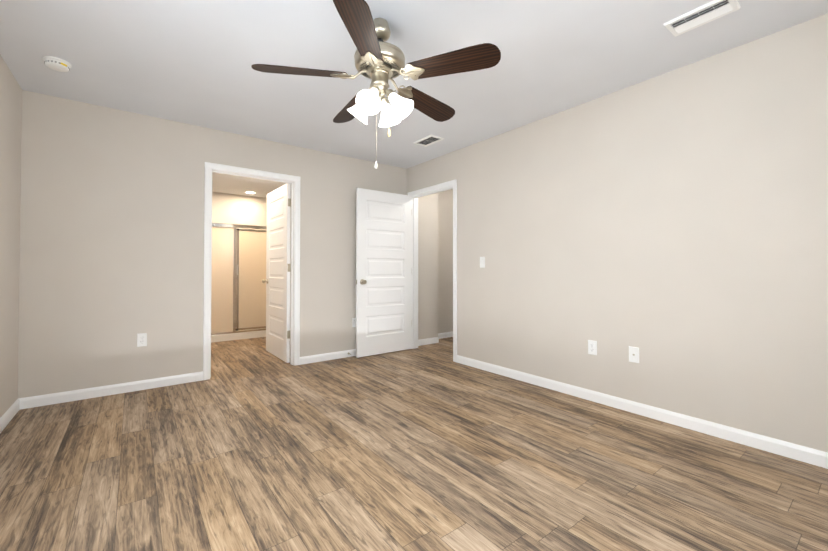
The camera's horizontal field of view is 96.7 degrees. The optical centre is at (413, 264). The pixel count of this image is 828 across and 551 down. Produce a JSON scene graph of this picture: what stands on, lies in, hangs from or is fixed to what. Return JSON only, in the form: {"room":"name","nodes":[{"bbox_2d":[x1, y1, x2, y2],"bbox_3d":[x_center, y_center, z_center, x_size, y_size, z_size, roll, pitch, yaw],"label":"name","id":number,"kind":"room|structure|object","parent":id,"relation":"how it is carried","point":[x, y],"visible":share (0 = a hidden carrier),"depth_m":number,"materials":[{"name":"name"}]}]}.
{"room":"empty bedroom","nodes":[
{"label":"empty bedroom","id":0,"kind":"room"},
{"bbox_2d":[0,55,21,417],"bbox_3d":[-1.604,-0.147,0.874,0.115,2.440,4.775,1,-1,-37],"label":"wall","id":1,"kind":"structure","parent":0,"point":[10,136],"depth_m":2.57,"materials":[{"name":"beige paint"}]},
{"bbox_2d":[0,399,19,432],"bbox_3d":[-1.588,1.033,0.942,0.013,0.083,4.660,1,-1,-37],"label":"baseboard","id":2,"kind":"structure","parent":1,"relation":"attached to","point":[9,414],"depth_m":2.56,"materials":[{"name":"white wood"}]},
{"bbox_2d":[18,90,437,397],"bbox_3d":[-1.476,-0.101,4.185,4.335,2.440,0.335,1,-1,-37],"label":"wall","id":3,"kind":"structure","parent":0,"point":[112,235],"depth_m":3.25,"materials":[{"name":"beige paint"}]},
{"bbox_2d":[18,371,202,409],"bbox_3d":[-2.513,1.063,3.158,1.230,0.083,0.013,1,-1,-37],"label":"baseboard","id":4,"kind":"structure","parent":3,"relation":"attached to","point":[59,397],"depth_m":3.09,"materials":[{"name":"white wood"}]},
{"bbox_2d":[137,333,146,346],"bbox_3d":[-2.402,0.666,3.251,0.070,0.115,0.008,1,-1,-37],"label":"electrical outlet","id":5,"kind":"object","parent":3,"relation":"attached to","point":[141,339],"visible":1,"depth_m":3.25,"materials":[{"name":"white plastic"}]},
{"bbox_2d":[203,162,300,379],"bbox_3d":[-1.684,0.063,3.874,0.940,2.102,0.132,1,-1,-37],"label":"door frame","id":6,"kind":"structure","parent":3,"relation":"attached to","point":[209,166],"depth_m":3.85,"materials":[{"name":"white wood"}]},
{"bbox_2d":[262,183,290,362],"bbox_3d":[-1.657,0.096,4.476,0.171,2.030,0.857,1,-1,-37],"label":"bathroom door","id":7,"kind":"structure","parent":3,"relation":"in","point":[278,270],"depth_m":4.40,"materials":[{"name":"white paint"}]},
{"bbox_2d":[300,349,355,364],"bbox_3d":[-0.688,1.082,4.550,1.480,0.083,0.013,1,-1,-37],"label":"baseboard","id":8,"kind":"structure","parent":3,"relation":"attached to","point":[323,357],"depth_m":4.29,"materials":[{"name":"white wood"}]},
{"bbox_2d":[352,318,355,326],"bbox_3d":[-0.726,0.713,4.530,0.070,0.115,0.008,1,-1,-37],"label":"electrical outlet","id":9,"kind":"object","parent":3,"relation":"attached to","point":[353,322],"visible":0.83,"depth_m":4.52,"materials":[{"name":"white plastic"}]},
{"bbox_2d":[418,337,438,345],"bbox_3d":[0.172,1.091,5.207,0.455,0.083,0.013,1,-1,-37],"label":"baseboard","id":10,"kind":"structure","parent":3,"relation":"attached to","point":[433,340],"depth_m":5.22,"materials":[{"name":"white wood"}]},
{"bbox_2d":[212,192,266,263],"bbox_3d":[-2.786,0.037,5.551,1.770,2.200,0.150,1,-1,-37],"label":"wall","id":11,"kind":"structure","parent":0,"point":[233,209],"depth_m":5.60,"materials":[{"name":"beige paint"}]},
{"bbox_2d":[212,173,290,198],"bbox_3d":[-2.499,-1.187,5.208,2.030,0.240,2.950,1,-1,-37],"label":"ceiling","id":12,"kind":"structure","parent":0,"point":[229,184],"depth_m":4.99,"materials":[{"name":"white paint"}]},
{"bbox_2d":[290,207,290,292],"bbox_3d":[-1.742,0.040,5.769,0.125,2.200,2.950,1,-1,-37],"label":"wall","id":13,"kind":"structure","parent":0,"point":[290,207],"depth_m":6.07,"materials":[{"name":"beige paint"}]},
{"bbox_2d":[0,337,827,550],"bbox_3d":[-0.579,1.140,3.565,5.030,0.060,7.840,1,-1,-37],"label":"floor","id":14,"kind":"structure","parent":0,"point":[251,444],"depth_m":1.93,"materials":[{"name":"laminate"}]},
{"bbox_2d":[211,223,266,342],"bbox_3d":[-3.030,0.271,5.884,1.794,1.742,0.941,1,-1,-37],"label":"shower enclosure","id":15,"kind":"object","parent":14,"relation":"on","point":[238,300],"visible":0.5,"depth_m":5.60,"materials":[{"name":"white glass"}]},
{"bbox_2d":[0,0,827,168],"bbox_3d":[-0.579,-1.369,3.600,5.030,0.080,7.840,1,-1,-37],"label":"ceiling","id":16,"kind":"structure","parent":0,"point":[191,62],"depth_m":2.37,"materials":[{"name":"white paint"}]},
{"bbox_2d":[42,56,71,71],"bbox_3d":[-2.370,-1.322,2.444,0.140,0.046,0.140,1,-1,-37],"label":"smoke detector","id":17,"kind":"object","parent":16,"relation":"attached to","point":[56,64],"visible":1,"depth_m":2.41,"materials":[{"name":"white plastic"}]},
{"bbox_2d":[251,0,500,168],"bbox_3d":[-0.194,-0.947,2.095,1.270,0.806,1.258,1,-1,-37],"label":"ceiling fan","id":18,"kind":"object","parent":16,"relation":"hanging from","point":[379,61],"visible":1,"depth_m":1.96,"materials":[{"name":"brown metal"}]},
{"bbox_2d":[413,135,443,146],"bbox_3d":[0.155,-1.319,3.931,0.180,0.012,0.305,1,-1,-37],"label":"ceiling vent","id":19,"kind":"object","parent":16,"relation":"in","point":[428,140],"visible":1,"depth_m":3.93,"materials":[{"name":"white plastic"}]},
{"bbox_2d":[663,0,740,36],"bbox_3d":[1.557,-1.345,1.999,0.175,0.013,0.300,1,-1,-37],"label":"ceiling vent","id":20,"kind":"object","parent":16,"relation":"in","point":[699,16],"visible":1,"depth_m":1.99,"materials":[{"name":"white plastic"}]},
{"bbox_2d":[438,189,452,332],"bbox_3d":[0.405,-0.080,5.757,0.565,2.440,0.115,1,-1,-37],"label":"wall","id":21,"kind":"structure","parent":0,"point":[445,261],"depth_m":5.74,"materials":[{"name":"beige paint"}]},
{"bbox_2d":[438,331,452,338],"bbox_3d":[0.450,1.098,5.695,0.580,0.083,0.013,1,-1,-37],"label":"baseboard","id":22,"kind":"structure","parent":21,"relation":"attached to","point":[445,335],"depth_m":5.72,"materials":[{"name":"white wood"}]},
{"bbox_2d":[406,13,827,451],"bbox_3d":[1.390,-0.115,3.157,0.115,2.440,4.775,1,-1,-37],"label":"wall","id":23,"kind":"structure","parent":0,"point":[672,226],"depth_m":2.54,"materials":[{"name":"beige paint"}]},
{"bbox_2d":[356,188,411,357],"bbox_3d":[-0.350,0.098,4.667,0.865,2.030,0.171,1,-1,-37],"label":"entry door","id":24,"kind":"structure","parent":23,"relation":"in","point":[383,272],"depth_m":4.62,"materials":[{"name":"white paint"}]},
{"bbox_2d":[407,179,456,361],"bbox_3d":[0.249,0.074,4.636,0.132,2.102,0.939,1,-1,-37],"label":"door frame","id":25,"kind":"structure","parent":23,"relation":"attached to","point":[415,271],"depth_m":4.79,"materials":[{"name":"white wood"}]},
{"bbox_2d":[480,257,484,267],"bbox_3d":[0.723,-0.025,3.919,0.019,0.115,0.070,1,-1,-37],"label":"light switch","id":26,"kind":"object","parent":23,"relation":"attached to","point":[482,262],"visible":1,"depth_m":3.92,"materials":[{"name":"white plastic"}]},
{"bbox_2d":[588,340,596,354],"bbox_3d":[1.442,0.672,2.977,0.008,0.115,0.070,1,-1,-37],"label":"electrical outlet","id":27,"kind":"object","parent":23,"relation":"attached to","point":[592,347],"visible":1,"depth_m":2.97,"materials":[{"name":"white plastic"}]},
{"bbox_2d":[629,346,638,362],"bbox_3d":[1.627,0.669,2.727,0.016,0.115,0.070,1,-1,-37],"label":"outlet","id":28,"kind":"object","parent":23,"relation":"attached to","point":[634,354],"visible":1,"depth_m":2.73,"materials":[{"name":"white plastic"}]},
{"bbox_2d":[456,355,827,468],"bbox_3d":[1.603,1.058,2.755,0.013,0.083,3.673,1,-1,-37],"label":"baseboard","id":29,"kind":"structure","parent":23,"relation":"attached to","point":[812,456],"depth_m":2.51,"materials":[{"name":"white wood"}]}
]}

